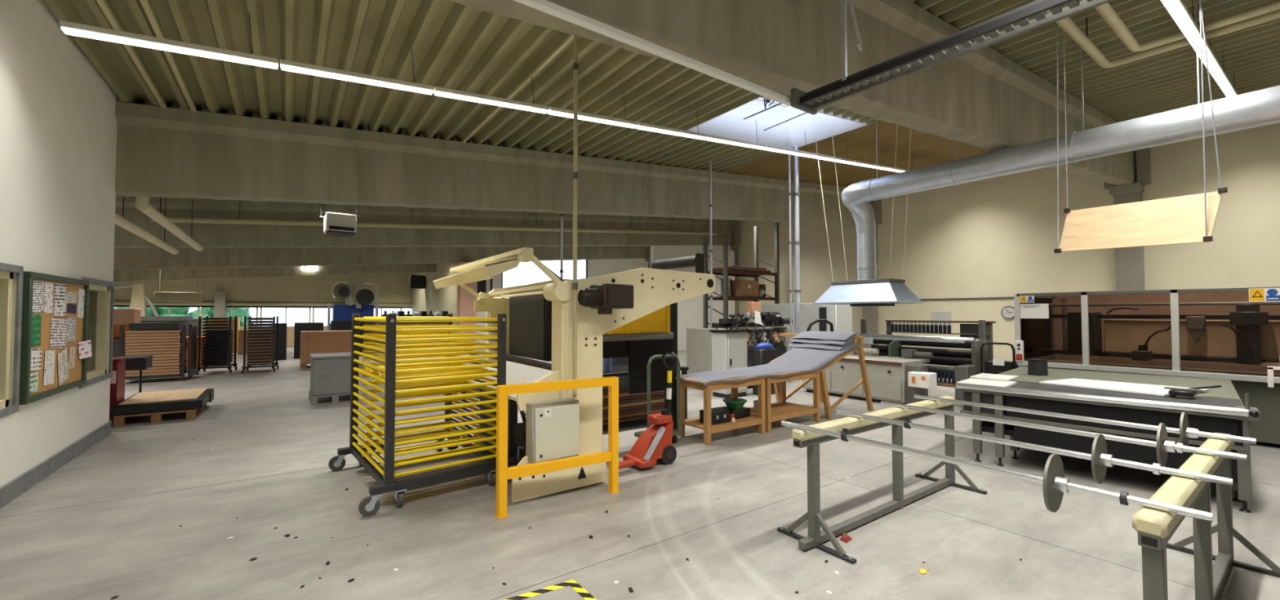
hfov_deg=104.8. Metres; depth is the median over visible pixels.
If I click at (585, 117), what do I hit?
diffuser
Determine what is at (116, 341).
bin
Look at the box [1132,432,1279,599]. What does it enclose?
stand
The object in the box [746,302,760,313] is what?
box
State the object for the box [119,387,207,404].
plywood sheet
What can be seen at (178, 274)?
beam
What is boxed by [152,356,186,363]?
board
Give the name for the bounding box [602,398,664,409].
plank
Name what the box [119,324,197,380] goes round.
trolley
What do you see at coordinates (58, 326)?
paper notice
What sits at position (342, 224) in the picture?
heater
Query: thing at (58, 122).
wall
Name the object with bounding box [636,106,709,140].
strip light
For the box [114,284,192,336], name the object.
machine
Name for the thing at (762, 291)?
bucket
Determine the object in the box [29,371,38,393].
paper notice
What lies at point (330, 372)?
crate
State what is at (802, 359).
sheet
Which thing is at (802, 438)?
stand
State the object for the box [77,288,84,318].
paper notice
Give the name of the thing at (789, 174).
pole
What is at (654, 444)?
jack
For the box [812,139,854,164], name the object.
strip light
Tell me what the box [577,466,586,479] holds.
warning sign
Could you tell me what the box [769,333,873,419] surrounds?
stand
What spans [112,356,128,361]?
countertop
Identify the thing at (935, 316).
notice
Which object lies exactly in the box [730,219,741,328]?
column
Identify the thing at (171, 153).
beam
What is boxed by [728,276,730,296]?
tube
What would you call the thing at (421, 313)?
bottle
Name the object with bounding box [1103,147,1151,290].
column
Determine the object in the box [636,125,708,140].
diffuser
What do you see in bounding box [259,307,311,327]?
window
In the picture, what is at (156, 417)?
pallet
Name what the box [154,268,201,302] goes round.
hanging sign
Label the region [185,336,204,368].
cart
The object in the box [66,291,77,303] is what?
paper notice
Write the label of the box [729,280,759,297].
carton
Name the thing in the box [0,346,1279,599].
floor
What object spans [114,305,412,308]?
trim
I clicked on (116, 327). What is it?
tote
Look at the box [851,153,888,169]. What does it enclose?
strip light
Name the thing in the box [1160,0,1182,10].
strip light
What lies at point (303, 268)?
lamp
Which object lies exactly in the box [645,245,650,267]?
column
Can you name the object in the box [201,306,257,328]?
window
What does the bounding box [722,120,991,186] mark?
ceiling
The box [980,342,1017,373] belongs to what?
trolley
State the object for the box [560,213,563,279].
pole
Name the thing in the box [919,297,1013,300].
trim
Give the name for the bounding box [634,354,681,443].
trolley
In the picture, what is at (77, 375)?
notice board
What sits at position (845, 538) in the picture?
scrap
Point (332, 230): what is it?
grille
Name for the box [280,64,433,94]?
diffuser
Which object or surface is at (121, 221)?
pipe
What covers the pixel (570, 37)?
conduit
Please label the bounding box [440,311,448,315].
bottle
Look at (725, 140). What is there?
diffuser
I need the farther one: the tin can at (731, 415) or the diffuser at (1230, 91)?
the diffuser at (1230, 91)
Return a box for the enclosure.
[1013,286,1279,444]
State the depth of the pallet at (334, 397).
8.82 m
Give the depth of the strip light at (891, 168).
12.16 m
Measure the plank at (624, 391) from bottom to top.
0.042 m
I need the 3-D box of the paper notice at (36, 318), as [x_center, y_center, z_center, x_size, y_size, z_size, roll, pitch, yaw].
[-5.524,0.277,4.506,0.003,0.290,0.250,1,-1,-36]
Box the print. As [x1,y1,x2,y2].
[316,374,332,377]
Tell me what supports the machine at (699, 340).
on the floor
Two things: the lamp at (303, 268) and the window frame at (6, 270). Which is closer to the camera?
the window frame at (6, 270)
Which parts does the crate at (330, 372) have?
lid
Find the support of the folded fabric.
on the sheet at (802, 359)
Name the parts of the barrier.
post, foot plate, rail, rail, post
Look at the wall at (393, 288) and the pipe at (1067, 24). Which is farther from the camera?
the wall at (393, 288)
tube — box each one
[718,275,721,295]
[721,278,723,296]
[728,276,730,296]
[729,279,733,296]
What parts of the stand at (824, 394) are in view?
leg, rail, leg, leg, slope rail, rail post, leg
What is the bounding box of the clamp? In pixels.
[1164,385,1221,396]
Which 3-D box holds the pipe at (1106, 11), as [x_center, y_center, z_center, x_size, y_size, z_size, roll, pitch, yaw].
[6.470,-3.331,3.463,3.656,0.617,4.947,1,-2,-36]
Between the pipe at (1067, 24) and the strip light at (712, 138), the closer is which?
the pipe at (1067, 24)
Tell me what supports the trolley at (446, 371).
on the floor
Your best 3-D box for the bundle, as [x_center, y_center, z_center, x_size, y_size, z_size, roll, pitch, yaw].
[3.697,-1.109,18.060,2.400,0.168,0.800,1,-2,-36]
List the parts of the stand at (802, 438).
post, rail, post, post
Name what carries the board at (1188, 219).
hanging from the ceiling at (455, 46)
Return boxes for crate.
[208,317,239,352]
[309,351,351,395]
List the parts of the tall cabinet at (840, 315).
vertical sign panel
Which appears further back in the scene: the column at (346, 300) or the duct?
the column at (346, 300)
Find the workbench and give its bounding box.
[602,364,688,425]
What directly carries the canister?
on the wooden bench at (775, 411)
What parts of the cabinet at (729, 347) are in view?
cabinet door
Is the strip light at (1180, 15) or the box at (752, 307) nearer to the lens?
the strip light at (1180, 15)
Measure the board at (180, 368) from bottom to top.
0.058 m
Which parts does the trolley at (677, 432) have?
loop handle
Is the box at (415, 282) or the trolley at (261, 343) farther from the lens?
the box at (415, 282)
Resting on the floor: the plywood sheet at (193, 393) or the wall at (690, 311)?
the wall at (690, 311)
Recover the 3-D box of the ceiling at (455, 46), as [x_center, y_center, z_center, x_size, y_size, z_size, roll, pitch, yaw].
[4.442,-3.567,6.829,19.340,1.860,13.470,1,-2,-36]
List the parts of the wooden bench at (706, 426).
leg, leg, leg, shelf rail, leg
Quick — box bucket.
[759,288,765,297]
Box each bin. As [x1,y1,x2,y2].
[112,337,128,371]
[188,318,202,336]
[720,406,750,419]
[752,342,775,395]
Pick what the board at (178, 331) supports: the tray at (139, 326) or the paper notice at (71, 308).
the tray at (139, 326)
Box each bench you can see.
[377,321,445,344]
[675,376,767,445]
[730,368,822,432]
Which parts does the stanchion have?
arm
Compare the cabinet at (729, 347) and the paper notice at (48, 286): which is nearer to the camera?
the paper notice at (48, 286)
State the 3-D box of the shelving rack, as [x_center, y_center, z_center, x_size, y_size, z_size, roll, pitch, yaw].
[3.737,-0.412,18.070,2.820,5.000,1.120,1,-2,-36]
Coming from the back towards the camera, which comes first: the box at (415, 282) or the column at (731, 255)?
the box at (415, 282)
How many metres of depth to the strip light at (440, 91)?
6.24 m
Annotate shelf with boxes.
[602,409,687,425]
[681,414,760,430]
[748,401,813,416]
[884,331,989,335]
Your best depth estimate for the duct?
6.76 m
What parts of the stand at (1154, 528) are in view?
post, post, rail, post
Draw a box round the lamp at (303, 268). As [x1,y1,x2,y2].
[301,266,317,271]
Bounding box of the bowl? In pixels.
[722,397,746,409]
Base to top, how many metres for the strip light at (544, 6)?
0.065 m
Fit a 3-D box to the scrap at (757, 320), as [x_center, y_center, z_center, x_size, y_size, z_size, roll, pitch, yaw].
[2.570,0.415,10.556,0.360,0.380,0.002,1,-2,-36]
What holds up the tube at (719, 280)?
on the shelving rack
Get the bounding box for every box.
[408,275,426,288]
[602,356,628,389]
[699,407,729,425]
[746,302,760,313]
[1015,340,1023,361]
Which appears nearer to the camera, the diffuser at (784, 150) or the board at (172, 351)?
the diffuser at (784, 150)
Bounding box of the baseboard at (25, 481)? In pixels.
[0,421,111,508]
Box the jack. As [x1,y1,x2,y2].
[607,351,677,468]
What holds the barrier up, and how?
on the floor
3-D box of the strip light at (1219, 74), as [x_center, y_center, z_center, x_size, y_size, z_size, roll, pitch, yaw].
[8.466,-3.471,7.205,1.472,0.622,0.106,1,-2,-36]
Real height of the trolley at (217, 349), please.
1.520 m
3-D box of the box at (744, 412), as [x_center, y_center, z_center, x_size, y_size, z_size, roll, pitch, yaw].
[1.278,1.520,6.695,0.320,0.118,0.300,1,-2,-36]
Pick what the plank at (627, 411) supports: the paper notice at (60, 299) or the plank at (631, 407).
the plank at (631, 407)
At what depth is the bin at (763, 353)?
9.68 m
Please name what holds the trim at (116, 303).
attached to the wall at (393, 288)
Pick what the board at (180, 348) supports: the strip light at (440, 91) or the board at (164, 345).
the board at (164, 345)
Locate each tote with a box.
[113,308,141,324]
[113,324,130,338]
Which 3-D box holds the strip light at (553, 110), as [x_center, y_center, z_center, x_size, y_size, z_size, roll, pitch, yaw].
[-0.649,-2.856,7.180,1.472,0.622,0.106,1,-2,-36]
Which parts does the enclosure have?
post, rail, pane, post, post, sill rail, rail, gantry rail, panel, post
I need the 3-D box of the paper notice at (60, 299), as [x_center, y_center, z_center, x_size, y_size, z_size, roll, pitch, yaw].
[-5.876,0.000,5.000,0.003,0.330,0.310,1,-1,-36]
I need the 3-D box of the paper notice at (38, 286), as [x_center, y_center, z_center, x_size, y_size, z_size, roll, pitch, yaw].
[-5.551,-0.032,4.545,0.003,0.300,0.281,1,-2,-36]
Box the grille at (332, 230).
[325,225,355,236]
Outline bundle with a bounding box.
[712,265,770,272]
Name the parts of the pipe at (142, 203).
hanger rod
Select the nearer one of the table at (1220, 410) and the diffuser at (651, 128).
the table at (1220, 410)
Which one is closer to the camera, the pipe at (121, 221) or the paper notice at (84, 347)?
the paper notice at (84, 347)
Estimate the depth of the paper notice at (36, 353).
4.52 m
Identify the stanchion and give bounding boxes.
[1266,366,1279,387]
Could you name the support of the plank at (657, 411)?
on the workbench
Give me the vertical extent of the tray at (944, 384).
0.055 m
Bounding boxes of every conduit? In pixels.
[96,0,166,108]
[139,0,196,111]
[462,33,573,142]
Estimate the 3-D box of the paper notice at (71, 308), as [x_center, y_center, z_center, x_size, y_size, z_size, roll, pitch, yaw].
[-6.070,0.092,5.271,0.003,0.112,0.264,1,-2,-36]
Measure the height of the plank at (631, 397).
0.042 m
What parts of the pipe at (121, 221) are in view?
hanger rod, hanger rod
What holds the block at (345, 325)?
on the floor
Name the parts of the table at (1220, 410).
panel, leg, leg, leg, rail, rail, rail, panel, panel, leg, leg, handle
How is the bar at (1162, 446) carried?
on the stand at (1154, 528)
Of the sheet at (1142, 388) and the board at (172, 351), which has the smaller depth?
the sheet at (1142, 388)
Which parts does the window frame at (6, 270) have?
frame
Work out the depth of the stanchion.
5.28 m
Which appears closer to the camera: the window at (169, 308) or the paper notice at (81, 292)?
the paper notice at (81, 292)
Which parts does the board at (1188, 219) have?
panel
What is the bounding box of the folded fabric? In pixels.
[787,330,857,350]
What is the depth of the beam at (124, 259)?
19.39 m
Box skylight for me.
[686,96,867,149]
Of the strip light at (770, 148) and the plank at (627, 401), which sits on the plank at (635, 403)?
the plank at (627, 401)
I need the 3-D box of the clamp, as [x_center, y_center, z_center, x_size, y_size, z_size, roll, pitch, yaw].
[5.251,0.854,4.710,0.522,0.083,0.246,1,-2,-23]
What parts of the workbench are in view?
leg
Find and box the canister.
[753,400,758,412]
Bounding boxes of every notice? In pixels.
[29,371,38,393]
[30,347,41,370]
[31,314,41,346]
[32,280,44,312]
[43,350,54,385]
[44,281,53,313]
[49,317,66,348]
[53,283,66,316]
[57,347,68,386]
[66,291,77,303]
[66,302,76,313]
[66,316,75,341]
[68,346,75,368]
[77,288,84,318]
[78,339,92,359]
[931,311,951,328]
[1020,303,1048,318]
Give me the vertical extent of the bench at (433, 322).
1.360 m
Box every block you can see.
[274,323,287,359]
[293,322,324,359]
[330,320,364,352]
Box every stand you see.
[122,355,152,393]
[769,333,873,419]
[777,395,986,564]
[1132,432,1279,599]
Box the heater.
[320,204,360,236]
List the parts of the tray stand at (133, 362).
post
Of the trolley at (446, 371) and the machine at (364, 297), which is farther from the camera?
the machine at (364, 297)
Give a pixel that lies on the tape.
(575, 585)
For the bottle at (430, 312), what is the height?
0.358 m
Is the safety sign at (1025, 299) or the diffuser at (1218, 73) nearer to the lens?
the diffuser at (1218, 73)
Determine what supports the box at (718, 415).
on the wooden bench at (706, 426)
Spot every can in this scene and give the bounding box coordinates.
[729,413,734,421]
[1026,358,1048,375]
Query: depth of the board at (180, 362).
11.58 m
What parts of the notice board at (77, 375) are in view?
cork panel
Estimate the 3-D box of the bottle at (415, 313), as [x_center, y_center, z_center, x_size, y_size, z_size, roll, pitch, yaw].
[-11.107,0.720,24.445,0.260,0.358,0.500,1,-2,-36]
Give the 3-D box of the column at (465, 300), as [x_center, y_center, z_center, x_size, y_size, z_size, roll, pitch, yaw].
[-7.899,0.251,22.450,0.700,3.911,0.500,1,-2,-36]
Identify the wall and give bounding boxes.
[0,0,118,487]
[114,262,457,335]
[475,257,648,346]
[650,244,733,351]
[737,122,1279,360]
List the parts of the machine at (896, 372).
panel, panel, panel, bobbin post, motor, panel, frame, bobbin post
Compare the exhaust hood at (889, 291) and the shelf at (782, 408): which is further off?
the exhaust hood at (889, 291)
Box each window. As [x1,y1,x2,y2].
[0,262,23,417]
[78,277,115,388]
[168,306,199,318]
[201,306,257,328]
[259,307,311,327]
[312,307,327,327]
[501,259,587,288]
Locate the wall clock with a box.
[1000,306,1014,319]
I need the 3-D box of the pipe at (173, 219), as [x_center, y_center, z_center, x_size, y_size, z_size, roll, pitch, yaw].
[-4.003,-2.625,16.829,18.211,1.905,0.148,1,-2,-36]
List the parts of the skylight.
splayed panel, splayed panel, opener rod, dome frame, splayed panel, splayed panel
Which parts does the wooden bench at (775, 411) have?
leg, leg, shelf rail, leg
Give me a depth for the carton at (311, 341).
14.56 m
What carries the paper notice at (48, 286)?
attached to the notice board at (77, 375)
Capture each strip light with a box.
[58,13,278,69]
[280,47,434,94]
[433,76,549,113]
[513,0,791,106]
[547,94,638,128]
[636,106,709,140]
[706,124,766,149]
[764,133,814,157]
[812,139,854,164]
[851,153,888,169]
[885,156,912,172]
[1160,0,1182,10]
[1167,0,1203,44]
[1191,35,1218,69]
[1208,51,1231,88]
[1222,71,1238,97]
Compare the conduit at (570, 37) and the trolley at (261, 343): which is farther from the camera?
the trolley at (261, 343)
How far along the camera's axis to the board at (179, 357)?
11.60 m
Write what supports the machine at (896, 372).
on the floor
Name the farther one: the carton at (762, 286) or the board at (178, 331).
the carton at (762, 286)
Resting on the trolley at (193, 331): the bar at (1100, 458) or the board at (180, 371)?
the board at (180, 371)
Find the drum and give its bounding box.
[602,357,611,372]
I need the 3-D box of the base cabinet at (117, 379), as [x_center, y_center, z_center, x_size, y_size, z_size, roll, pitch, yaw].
[-8.085,1.304,7.178,0.810,0.880,0.500,1,-2,-36]
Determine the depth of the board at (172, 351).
11.46 m
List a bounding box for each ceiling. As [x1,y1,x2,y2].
[43,0,1279,172]
[118,97,663,165]
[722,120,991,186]
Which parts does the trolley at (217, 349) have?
post, shelf, shelf, shelf, shelf, shelf, shelf, frame, shelf, shelf, shelf, shelf, shelf, shelf, shelf, shelf, post, post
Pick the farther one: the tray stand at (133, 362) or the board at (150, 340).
the board at (150, 340)
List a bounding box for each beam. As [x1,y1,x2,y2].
[113,245,648,270]
[113,262,436,282]
[114,195,733,248]
[115,101,871,224]
[448,0,1134,185]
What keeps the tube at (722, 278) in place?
on the shelving rack
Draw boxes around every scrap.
[754,311,764,325]
[839,532,853,543]
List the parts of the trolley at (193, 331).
post, post, panel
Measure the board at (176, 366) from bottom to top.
0.058 m
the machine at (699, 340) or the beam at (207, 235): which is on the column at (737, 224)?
the beam at (207, 235)
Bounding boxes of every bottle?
[381,311,386,316]
[396,311,404,316]
[404,311,412,316]
[412,311,419,316]
[419,311,426,315]
[426,311,434,315]
[433,311,441,315]
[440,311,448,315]
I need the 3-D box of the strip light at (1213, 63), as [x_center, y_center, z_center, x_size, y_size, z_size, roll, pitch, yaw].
[7.260,-3.371,6.338,1.472,0.622,0.106,1,-2,-36]
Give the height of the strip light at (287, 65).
0.622 m
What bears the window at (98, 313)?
in the wall at (58, 122)
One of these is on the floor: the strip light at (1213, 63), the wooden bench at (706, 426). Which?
the wooden bench at (706, 426)
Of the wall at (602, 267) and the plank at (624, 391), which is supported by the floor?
the wall at (602, 267)
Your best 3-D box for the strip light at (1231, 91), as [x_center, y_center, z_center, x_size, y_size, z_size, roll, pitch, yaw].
[9.671,-3.571,8.072,1.472,0.622,0.106,1,-2,-36]
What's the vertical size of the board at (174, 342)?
0.058 m
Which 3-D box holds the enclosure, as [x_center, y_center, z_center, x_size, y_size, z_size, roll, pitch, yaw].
[8.003,0.820,6.573,1.810,1.915,4.470,1,-2,-36]
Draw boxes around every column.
[213,290,226,317]
[344,284,354,304]
[456,262,475,346]
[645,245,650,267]
[728,251,734,328]
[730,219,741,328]
[862,199,881,345]
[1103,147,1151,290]
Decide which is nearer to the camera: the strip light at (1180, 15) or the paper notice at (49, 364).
the paper notice at (49, 364)
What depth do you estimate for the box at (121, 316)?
12.82 m
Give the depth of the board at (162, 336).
11.44 m
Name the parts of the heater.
casing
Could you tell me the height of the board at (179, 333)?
0.058 m
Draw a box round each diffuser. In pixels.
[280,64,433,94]
[434,91,548,113]
[548,111,637,128]
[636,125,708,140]
[706,137,766,149]
[764,147,813,157]
[812,155,854,164]
[851,162,888,169]
[885,168,903,172]
[1208,66,1231,88]
[1222,87,1235,97]
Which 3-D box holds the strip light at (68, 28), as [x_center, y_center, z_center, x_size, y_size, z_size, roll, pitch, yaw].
[-4.266,-2.557,4.580,1.472,0.622,0.106,1,-2,-36]
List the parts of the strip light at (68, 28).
hanger rod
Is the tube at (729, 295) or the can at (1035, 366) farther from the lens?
the tube at (729, 295)
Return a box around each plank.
[602,386,664,398]
[602,391,664,402]
[602,395,664,405]
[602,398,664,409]
[602,401,664,413]
[602,404,664,417]
[602,408,664,420]
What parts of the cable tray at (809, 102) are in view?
plate, rail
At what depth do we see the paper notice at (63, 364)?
5.08 m
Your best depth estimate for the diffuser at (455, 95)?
6.26 m
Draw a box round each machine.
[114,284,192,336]
[327,275,378,353]
[433,247,715,502]
[686,311,792,386]
[802,319,995,404]
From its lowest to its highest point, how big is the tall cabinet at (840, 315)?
1.860 m
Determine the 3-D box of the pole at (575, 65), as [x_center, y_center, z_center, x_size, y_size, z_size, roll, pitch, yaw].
[-0.592,-1.136,4.516,0.051,4.035,0.054,1,-2,-36]
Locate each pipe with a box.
[115,196,178,254]
[134,195,203,251]
[150,202,716,235]
[1033,0,1279,68]
[1094,0,1279,52]
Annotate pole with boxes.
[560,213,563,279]
[572,34,578,397]
[709,160,712,328]
[788,146,791,340]
[793,146,800,333]
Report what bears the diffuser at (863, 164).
attached to the strip light at (856, 162)
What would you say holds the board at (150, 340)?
on the board at (174, 342)
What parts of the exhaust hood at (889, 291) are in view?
frame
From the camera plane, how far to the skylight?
10.44 m
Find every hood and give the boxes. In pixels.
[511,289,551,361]
[813,124,923,306]
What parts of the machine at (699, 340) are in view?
plate, arm, arm, plate, motor, motor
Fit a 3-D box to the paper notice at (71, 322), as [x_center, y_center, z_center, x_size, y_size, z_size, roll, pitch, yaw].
[-6.063,0.312,5.258,0.003,0.272,0.272,1,-2,-36]
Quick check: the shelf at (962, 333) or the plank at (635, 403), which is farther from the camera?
the shelf at (962, 333)
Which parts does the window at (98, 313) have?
frame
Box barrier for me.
[494,376,619,519]
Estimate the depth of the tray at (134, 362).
8.76 m
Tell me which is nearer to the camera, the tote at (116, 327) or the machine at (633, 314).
the machine at (633, 314)
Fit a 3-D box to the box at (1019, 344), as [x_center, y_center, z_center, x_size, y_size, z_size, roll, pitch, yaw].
[5.993,0.806,7.791,0.089,0.330,0.090,1,-2,-36]
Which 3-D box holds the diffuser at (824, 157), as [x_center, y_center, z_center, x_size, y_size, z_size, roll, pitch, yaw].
[4.176,-3.014,10.641,1.459,0.021,0.094,-5,2,-36]
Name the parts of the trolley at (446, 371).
post, rail, post, rail, rail, post, rail, post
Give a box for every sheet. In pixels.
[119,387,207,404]
[674,342,860,386]
[1039,377,1209,396]
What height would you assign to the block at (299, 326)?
1.260 m
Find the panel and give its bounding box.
[477,278,492,293]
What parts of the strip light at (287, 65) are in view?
hanger rod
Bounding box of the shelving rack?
[702,222,779,329]
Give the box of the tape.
[503,579,596,599]
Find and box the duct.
[841,0,1279,279]
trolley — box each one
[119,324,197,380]
[195,315,237,374]
[241,315,279,373]
[328,313,516,516]
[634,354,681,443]
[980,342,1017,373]
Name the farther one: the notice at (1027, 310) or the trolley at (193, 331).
the trolley at (193, 331)
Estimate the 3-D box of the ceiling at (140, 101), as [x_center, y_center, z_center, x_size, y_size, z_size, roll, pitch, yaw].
[-4.219,-3.115,13.021,26.200,2.430,6.700,1,-2,-36]
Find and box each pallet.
[113,403,207,426]
[308,390,350,404]
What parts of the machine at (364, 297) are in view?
frame, frame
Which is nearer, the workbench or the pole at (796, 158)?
the workbench
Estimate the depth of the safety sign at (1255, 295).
5.88 m
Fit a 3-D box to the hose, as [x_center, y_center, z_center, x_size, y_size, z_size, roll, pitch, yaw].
[3.945,0.561,10.790,0.699,0.288,0.100,0,-2,-17]
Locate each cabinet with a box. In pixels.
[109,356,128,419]
[709,329,749,398]
[760,302,852,348]
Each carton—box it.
[300,329,351,368]
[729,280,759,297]
[758,284,765,297]
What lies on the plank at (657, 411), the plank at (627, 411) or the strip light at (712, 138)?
the plank at (627, 411)
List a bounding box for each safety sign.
[1019,295,1034,302]
[1248,287,1279,302]
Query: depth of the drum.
6.85 m
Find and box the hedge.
[114,306,252,327]
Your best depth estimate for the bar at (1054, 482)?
2.21 m
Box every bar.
[781,420,1213,522]
[835,409,1233,485]
[880,400,1247,466]
[914,394,1256,452]
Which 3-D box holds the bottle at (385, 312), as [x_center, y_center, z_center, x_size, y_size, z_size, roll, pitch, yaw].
[-12.213,0.698,23.654,0.260,0.358,0.500,1,-2,-36]
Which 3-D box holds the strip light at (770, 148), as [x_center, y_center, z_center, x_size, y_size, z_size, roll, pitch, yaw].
[2.968,-3.155,9.779,1.472,0.622,0.106,1,-2,-36]
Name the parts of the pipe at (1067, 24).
hanger rod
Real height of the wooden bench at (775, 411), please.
0.770 m
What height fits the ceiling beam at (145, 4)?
0.040 m
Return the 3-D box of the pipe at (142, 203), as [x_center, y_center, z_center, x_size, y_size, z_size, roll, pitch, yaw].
[-8.845,-1.977,9.452,0.150,1.487,5.824,1,-2,-36]
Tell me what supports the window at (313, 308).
in the wall at (393, 288)
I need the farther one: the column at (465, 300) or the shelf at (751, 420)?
the column at (465, 300)
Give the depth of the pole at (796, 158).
11.16 m
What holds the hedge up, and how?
on the ground
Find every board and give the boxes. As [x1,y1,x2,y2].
[18,271,89,404]
[124,334,186,339]
[124,337,186,342]
[124,342,186,349]
[124,348,186,355]
[124,364,186,373]
[124,368,186,377]
[125,328,186,333]
[125,332,182,336]
[125,340,186,346]
[125,346,186,351]
[126,351,186,357]
[128,362,186,370]
[151,360,186,366]
[152,354,186,359]
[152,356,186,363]
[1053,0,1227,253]
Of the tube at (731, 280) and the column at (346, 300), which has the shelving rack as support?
the tube at (731, 280)
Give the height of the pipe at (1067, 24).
0.684 m
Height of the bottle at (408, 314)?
0.358 m
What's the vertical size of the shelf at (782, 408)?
0.030 m
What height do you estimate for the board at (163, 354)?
0.058 m
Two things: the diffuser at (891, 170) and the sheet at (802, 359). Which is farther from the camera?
the diffuser at (891, 170)
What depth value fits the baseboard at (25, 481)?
4.86 m
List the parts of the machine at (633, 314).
flap arm, belt motor, tie rail, tie rail, hood panel, arm, plate, flap arm, cabinet door, plate, motor, guard frame, arm, guard frame, dark post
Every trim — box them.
[114,301,412,306]
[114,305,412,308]
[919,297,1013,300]
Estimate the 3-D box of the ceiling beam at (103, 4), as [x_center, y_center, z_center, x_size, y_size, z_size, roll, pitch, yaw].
[-4.794,-2.734,4.330,0.050,0.040,6.100,1,-2,-36]
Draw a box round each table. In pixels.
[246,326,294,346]
[955,366,1260,512]
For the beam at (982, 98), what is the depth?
5.08 m
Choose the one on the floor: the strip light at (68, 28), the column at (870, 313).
the column at (870, 313)
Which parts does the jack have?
tiller handle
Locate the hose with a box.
[805,319,833,331]
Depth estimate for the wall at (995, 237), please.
14.26 m
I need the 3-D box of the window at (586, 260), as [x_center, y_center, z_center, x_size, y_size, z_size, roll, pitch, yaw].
[-4.722,-1.058,24.921,4.700,2.263,0.100,1,-2,-36]
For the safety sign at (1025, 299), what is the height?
0.105 m
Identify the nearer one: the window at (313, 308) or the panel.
the panel
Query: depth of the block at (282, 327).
16.89 m
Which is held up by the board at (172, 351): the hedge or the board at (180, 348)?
the board at (180, 348)
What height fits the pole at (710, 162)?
4.421 m
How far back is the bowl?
6.54 m
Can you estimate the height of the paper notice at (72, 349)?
0.236 m
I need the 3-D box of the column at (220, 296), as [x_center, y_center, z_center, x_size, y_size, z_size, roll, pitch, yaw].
[-23.270,0.919,27.323,0.480,2.839,0.450,1,-2,-36]
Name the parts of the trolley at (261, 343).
post, shelf, frame, shelf, shelf, shelf, shelf, shelf, shelf, shelf, shelf, shelf, post, post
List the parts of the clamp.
lever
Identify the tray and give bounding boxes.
[122,355,152,370]
[128,322,183,330]
[790,0,1114,115]
[937,381,955,387]
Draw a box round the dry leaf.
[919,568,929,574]
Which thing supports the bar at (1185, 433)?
on the stand at (1154, 528)
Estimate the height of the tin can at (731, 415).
0.088 m
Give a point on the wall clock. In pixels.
(1007, 312)
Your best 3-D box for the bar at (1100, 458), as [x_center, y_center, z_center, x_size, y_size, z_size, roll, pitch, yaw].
[2.107,0.847,3.031,0.256,0.256,1.970,1,-2,-36]

